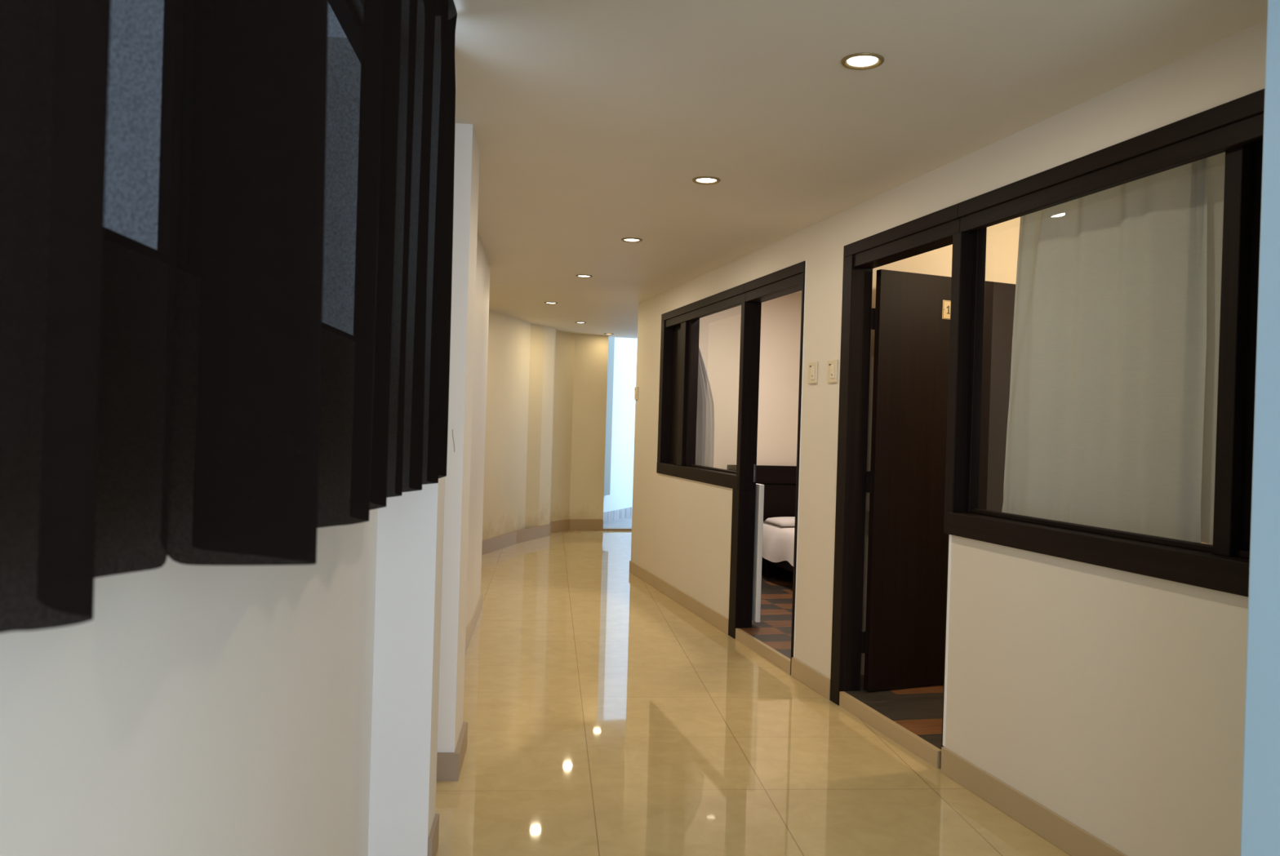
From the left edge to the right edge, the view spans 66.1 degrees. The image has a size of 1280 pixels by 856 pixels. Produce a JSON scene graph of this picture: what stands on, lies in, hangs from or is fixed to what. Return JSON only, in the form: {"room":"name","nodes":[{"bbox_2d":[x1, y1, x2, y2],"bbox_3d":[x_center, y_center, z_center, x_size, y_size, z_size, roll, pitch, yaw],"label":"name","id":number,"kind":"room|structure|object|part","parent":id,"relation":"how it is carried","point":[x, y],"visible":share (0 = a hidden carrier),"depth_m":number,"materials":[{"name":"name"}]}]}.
{"room":"hotel corridor","nodes":[
{"label":"hotel corridor","id":0,"kind":"room"},
{"bbox_2d":[0,508,377,855],"bbox_3d":[-0.522,0.104,0.068,0.070,2.360,5.430,2,0,-5],"label":"wall","id":1,"kind":"structure","parent":0,"point":[198,710],"depth_m":1.38,"materials":[{"name":"paint"}]},
{"bbox_2d":[368,60,457,855],"bbox_3d":[-0.751,0.087,2.869,0.345,2.360,0.190,2,0,-5],"label":"wall pillar","id":2,"kind":"structure","parent":0,"point":[411,526],"depth_m":2.79,"materials":[{"name":"paint"}]},
{"bbox_2d":[427,813,439,855],"bbox_3d":[-0.609,1.221,2.894,0.014,0.100,0.180,2,0,-5],"label":"baseboard","id":3,"kind":"structure","parent":2,"relation":"attached to","point":[433,841],"depth_m":2.88,"materials":[{"name":"tile"}]},
{"bbox_2d":[437,123,479,752],"bbox_3d":[-0.828,0.081,3.695,0.354,2.360,0.351,2,0,-5],"label":"wall column","id":4,"kind":"structure","parent":0,"point":[467,152],"depth_m":3.54,"materials":[{"name":"paint"}]},
{"bbox_2d":[436,722,467,781],"bbox_3d":[-0.748,1.215,3.708,0.162,0.098,0.374,2,0,-5],"label":"baseboard","id":5,"kind":"structure","parent":4,"relation":"attached to","point":[449,765],"depth_m":3.53,"materials":[{"name":"tile"}]},
{"bbox_2d":[466,235,490,626],"bbox_3d":[-1.041,0.069,5.328,0.228,2.360,2.940,2,0,-5],"label":"wall","id":6,"kind":"structure","parent":0,"point":[482,268],"depth_m":6.00,"materials":[{"name":"paint"}]},
{"bbox_2d":[465,593,483,653],"bbox_3d":[-0.969,1.202,5.362,0.025,0.098,2.920,2,0,-5],"label":"baseboard","id":7,"kind":"structure","parent":6,"relation":"attached to","point":[471,626],"depth_m":5.97,"materials":[{"name":"tile"}]},
{"bbox_2d":[482,309,608,540],"bbox_3d":[-1.302,0.043,10.002,0.657,2.360,4.464,2,0,16],"label":"wall","id":8,"kind":"structure","parent":0,"point":[547,387],"depth_m":10.92,"materials":[{"name":"paint"}]},
{"bbox_2d":[481,506,632,555],"bbox_3d":[-0.224,1.173,13.159,0.603,0.140,7.994,2,0,23],"label":"baseboard","id":9,"kind":"structure","parent":8,"relation":"attached to","point":[497,543],"depth_m":11.16,"materials":[{"name":"tile"}]},
{"bbox_2d":[603,528,631,530],"bbox_3d":[0.011,1.244,12.074,1.020,0.022,0.120,2,0,-14],"label":"trim","id":10,"kind":"structure","parent":8,"relation":"attached to","point":[604,529],"depth_m":11.96,"materials":[{"name":"tile"}]},
{"bbox_2d":[603,337,637,512],"bbox_3d":[0.103,-0.853,14.445,0.200,4.200,5.402,2,0,20],"label":"wall","id":11,"kind":"structure","parent":0,"point":[620,496],"depth_m":13.33,"materials":[{"name":"paint"}]},
{"bbox_2d":[604,337,614,495],"bbox_3d":[-0.414,-1.046,12.664,0.060,3.830,0.300,2,0,20],"label":"trim","id":12,"kind":"structure","parent":11,"relation":"attached to","point":[611,340],"depth_m":12.70,"materials":[{"name":"grey paint"}]},
{"bbox_2d":[435,516,1070,855],"bbox_3d":[0.984,1.345,7.183,7.456,0.115,18.600,2,0,-14],"label":"floor","id":13,"kind":"structure","parent":0,"point":[604,716],"depth_m":3.95,"materials":[{"name":"beige tile"}]},
{"bbox_2d":[751,483,764,622],"bbox_3d":[0.724,0.773,6.117,0.030,0.850,0.125,2,0,-14],"label":"wall","id":14,"kind":"structure","parent":0,"point":[759,500],"depth_m":6.06,"materials":[{"name":"white paint"}]},
{"bbox_2d":[740,575,793,659],"bbox_3d":[2.058,1.312,6.978,3.280,0.087,3.030,2,0,-14],"label":"floor","id":15,"kind":"structure","parent":0,"point":[774,629],"depth_m":6.46,"materials":[{"name":"carpet"}]},
{"bbox_2d":[727,464,796,577],"bbox_3d":[1.994,0.805,7.428,2.110,0.918,2.105,2,0,-14],"label":"bed","id":16,"kind":"object","parent":15,"relation":"on","point":[779,482],"visible":0.18,"depth_m":8.20,"materials":[{"name":"brown wood"}]},
{"bbox_3d":[1.065,1.163,8.131,0.070,0.143,0.070,2,0,-14],"label":"leg","id":17,"kind":"part","parent":16,"relation":"part of","materials":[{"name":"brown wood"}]},
{"bbox_3d":[1.998,1.062,7.403,1.540,0.140,2.010,2,0,-14],"label":"frame","id":18,"kind":"part","parent":16,"relation":"part of","materials":[{"name":"brown wood"}]},
{"bbox_2d":[763,516,795,526],"bbox_3d":[1.412,0.763,8.050,0.710,0.049,0.420,2,0,-14],"label":"pillow","id":19,"kind":"object","parent":16,"relation":"on","point":[783,521],"visible":0.27,"depth_m":7.92,"materials":[{"name":"white fabric"}]},
{"bbox_2d":[453,0,1267,338],"bbox_3d":[0.680,-1.109,4.986,4.472,0.100,14.616,2,0,-10],"label":"ceiling","id":20,"kind":"structure","parent":0,"point":[594,122],"depth_m":3.23,"materials":[{"name":"paint"}]},
{"bbox_2d":[0,0,457,633],"bbox_3d":[-0.426,-0.470,1.546,0.173,1.202,2.112,2,0,-3],"label":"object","id":21,"kind":"object","parent":20,"relation":"hanging from","point":[226,226],"visible":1,"depth_m":0.95,"materials":[{"name":"brown fabric"}]},
{"bbox_2d":[544,302,557,304],"bbox_3d":[-0.793,-1.114,8.765,0.121,0.007,0.121,2,0,-14],"label":"recessed light","id":22,"kind":"object","parent":20,"relation":"in","point":[548,303],"visible":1,"depth_m":8.78,"materials":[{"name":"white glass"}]},
{"bbox_2d":[575,274,592,277],"bbox_3d":[-0.404,-1.096,7.100,0.121,0.007,0.121,2,0,-14],"label":"recessed light","id":23,"kind":"object","parent":20,"relation":"in","point":[579,275],"visible":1,"depth_m":7.09,"materials":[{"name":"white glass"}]},
{"bbox_2d":[621,237,642,242],"bbox_3d":[-0.047,-1.080,5.653,0.121,0.007,0.121,2,0,-14],"label":"recessed light","id":24,"kind":"object","parent":20,"relation":"in","point":[626,239],"visible":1,"depth_m":5.65,"materials":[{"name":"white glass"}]},
{"bbox_2d":[692,176,720,184],"bbox_3d":[0.285,-1.065,4.231,0.121,0.007,0.121,2,0,-14],"label":"recessed light","id":25,"kind":"object","parent":20,"relation":"in","point":[701,180],"visible":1,"depth_m":4.23,"materials":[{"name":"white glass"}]},
{"bbox_2d":[840,52,884,70],"bbox_3d":[0.637,-1.049,2.814,0.121,0.007,0.121,2,0,-14],"label":"recessed light","id":26,"kind":"object","parent":20,"relation":"in","point":[863,60],"visible":1,"depth_m":2.81,"materials":[{"name":"silver glass"}]},
{"bbox_2d":[844,675,943,750],"bbox_3d":[2.640,1.342,3.695,2.780,0.087,3.220,2,0,-14],"label":"floor","id":27,"kind":"structure","parent":0,"point":[918,710],"depth_m":4.43,"materials":[{"name":"carpet"}]},
{"bbox_2d":[631,19,1266,855],"bbox_3d":[0.828,0.124,5.473,0.125,2.360,6.590,2,0,-14],"label":"wall","id":28,"kind":"structure","parent":0,"point":[1113,700],"depth_m":3.22,"materials":[{"name":"paint"}]},
{"bbox_2d":[634,386,638,399],"bbox_3d":[-0.034,-0.304,8.602,0.016,0.112,0.098,2,0,-14],"label":"light switch","id":29,"kind":"object","parent":28,"relation":"attached to","point":[636,392],"visible":1,"depth_m":8.57,"materials":[{"name":"beige plastic"}]},
{"bbox_2d":[656,283,761,490],"bbox_3d":[0.441,-0.264,6.959,0.112,1.270,1.910,2,0,-14],"label":"window","id":30,"kind":"structure","parent":28,"relation":"in","point":[680,326],"depth_m":7.23,"materials":[{"name":"wood"}]},
{"bbox_3d":[0.316,-0.268,7.567,0.010,1.096,0.510,2,0,-14],"label":"dark panel","id":31,"kind":"part","parent":30,"relation":"part of","materials":[{"name":"black wood"}]},
{"bbox_3d":[0.421,0.329,6.971,0.112,0.085,1.890,2,0,-14],"label":"sill","id":32,"kind":"part","parent":30,"relation":"part of","materials":[{"name":"laminate"}]},
{"bbox_3d":[0.462,0.280,6.956,0.040,0.014,1.758,2,0,-14],"label":"sash rail","id":33,"kind":"part","parent":30,"relation":"part of","materials":[{"name":"laminate"}]},
{"bbox_3d":[0.457,-0.841,6.967,0.110,0.115,1.890,2,0,-14],"label":"head rail","id":34,"kind":"part","parent":30,"relation":"part of","materials":[{"name":"laminate"}]},
{"bbox_2d":[735,628,791,674],"bbox_3d":[0.702,1.266,5.615,0.024,0.067,0.858,2,0,-14],"label":"trim","id":35,"kind":"structure","parent":28,"relation":"attached to","point":[779,660],"depth_m":5.57,"materials":[{"name":"tile"}]},
{"bbox_2d":[728,261,805,675],"bbox_3d":[1.189,0.221,5.749,0.983,2.185,1.055,2,0,-14],"label":"door","id":36,"kind":"structure","parent":28,"relation":"in","point":[791,279],"depth_m":6.03,"materials":[{"name":"laminate"}]},
{"bbox_3d":[0.707,0.278,6.046,0.013,0.110,0.004,2,0,-14],"label":"strike plate","id":37,"kind":"part","parent":36,"relation":"part of","materials":[{"name":"metal"}]},
{"bbox_3d":[0.803,-0.826,5.615,0.110,0.115,0.900,2,0,-14],"label":"head rail","id":38,"kind":"part","parent":36,"relation":"part of","materials":[{"name":"laminate"}]},
{"bbox_2d":[793,260,806,657],"bbox_3d":[0.850,0.164,5.168,0.022,2.087,0.012,2,0,-14],"label":"trim","id":39,"kind":"structure","parent":28,"relation":"attached to","point":[806,260],"depth_m":5.16,"materials":[{"name":"white paint"}]},
{"bbox_2d":[808,361,817,383],"bbox_3d":[0.881,-0.283,5.027,0.016,0.112,0.098,2,0,-14],"label":"light switch","id":40,"kind":"object","parent":28,"relation":"attached to","point":[813,366],"visible":1,"depth_m":5.01,"materials":[{"name":"beige plastic"}]},
{"bbox_2d":[826,359,838,382],"bbox_3d":[0.938,-0.278,4.804,0.016,0.112,0.098,2,0,-14],"label":"light switch","id":41,"kind":"object","parent":28,"relation":"attached to","point":[832,377],"visible":1,"depth_m":4.79,"materials":[{"name":"beige plastic"}]},
{"bbox_2d":[629,560,1127,855],"bbox_3d":[0.728,1.252,5.460,0.012,0.098,6.590,2,0,-14],"label":"baseboard","id":42,"kind":"structure","parent":28,"relation":"attached to","point":[1066,836],"depth_m":3.48,"materials":[{"name":"tile"}]},
{"bbox_2d":[839,691,941,768],"bbox_3d":[1.057,1.282,4.227,0.024,0.067,0.853,2,0,-14],"label":"trim","id":43,"kind":"structure","parent":28,"relation":"attached to","point":[913,743],"depth_m":4.15,"materials":[{"name":"tile"}]},
{"bbox_2d":[830,203,1015,747],"bbox_3d":[1.534,0.236,4.388,0.976,2.185,1.016,2,0,-14],"label":"door","id":44,"kind":"structure","parent":28,"relation":"in","point":[903,642],"depth_m":4.68,"materials":[{"name":"laminate"}]},
{"bbox_3d":[1.150,-0.810,4.259,0.110,0.115,0.980,2,0,-14],"label":"head rail","id":45,"kind":"part","parent":44,"relation":"part of","materials":[{"name":"laminate"}]},
{"bbox_3d":[1.507,-0.574,4.783,0.094,0.092,0.005,2,0,-24],"label":"number plate","id":46,"kind":"part","parent":44,"relation":"part of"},
{"bbox_2d":[942,534,951,746],"bbox_3d":[1.197,0.815,3.777,0.043,0.817,0.017,2,0,-14],"label":"trim","id":47,"kind":"structure","parent":28,"relation":"attached to","point":[950,535],"depth_m":3.77,"materials":[{"name":"white paint"}]},
{"bbox_2d":[943,88,1264,597],"bbox_3d":[1.437,-0.219,3.045,0.122,1.270,1.592,2,0,-14],"label":"window","id":48,"kind":"structure","parent":28,"relation":"in","point":[1235,127],"depth_m":2.79,"materials":[{"name":"wood"}]},
{"bbox_3d":[1.425,0.374,3.028,0.122,0.085,1.552,2,0,-14],"label":"sill","id":49,"kind":"part","parent":48,"relation":"part of","materials":[{"name":"laminate"}]},
{"bbox_3d":[1.427,0.322,3.131,0.035,0.018,1.312,2,0,-14],"label":"sash rail","id":50,"kind":"part","parent":48,"relation":"part of","materials":[{"name":"laminate"}]},
{"bbox_3d":[1.464,-0.796,3.029,0.110,0.115,1.560,2,0,-14],"label":"head rail","id":51,"kind":"part","parent":48,"relation":"part of","materials":[{"name":"laminate"}]},
{"bbox_3d":[1.630,-0.209,2.448,0.010,1.096,0.340,2,0,-14],"label":"dark panel","id":52,"kind":"part","parent":48,"relation":"part of","materials":[{"name":"black wood"}]},
{"bbox_2d":[1001,151,1225,545],"bbox_3d":[1.585,-0.248,3.112,0.080,1.204,1.550,2,0,-14],"label":"curtain","id":53,"kind":"object","parent":28,"relation":"hanging from","point":[1112,420],"visible":0.85,"depth_m":3.17,"materials":[{"name":"grey fabric"}]},
{"bbox_2d":[698,217,1208,675],"bbox_3d":[2.618,0.083,5.342,3.275,2.550,6.650,2,0,-14],"label":"wall","id":54,"kind":"structure","parent":0,"point":[719,337],"depth_m":8.19,"materials":[{"name":"paint"}]},
{"bbox_2d":[695,345,714,467],"bbox_3d":[0.599,-0.292,7.169,0.037,1.212,1.800,2,0,-14],"label":"curtain","id":55,"kind":"object","parent":54,"relation":"hanging from","point":[704,446],"visible":0.44,"depth_m":7.53,"materials":[{"name":"white fabric"}]},
{"bbox_2d":[1240,0,1279,855],"bbox_3d":[1.542,0.159,1.867,0.578,2.360,0.350,2,0,-14],"label":"wall","id":56,"kind":"structure","parent":0,"point":[1260,797],"depth_m":1.93,"materials":[{"name":"blue paint"}]}
]}

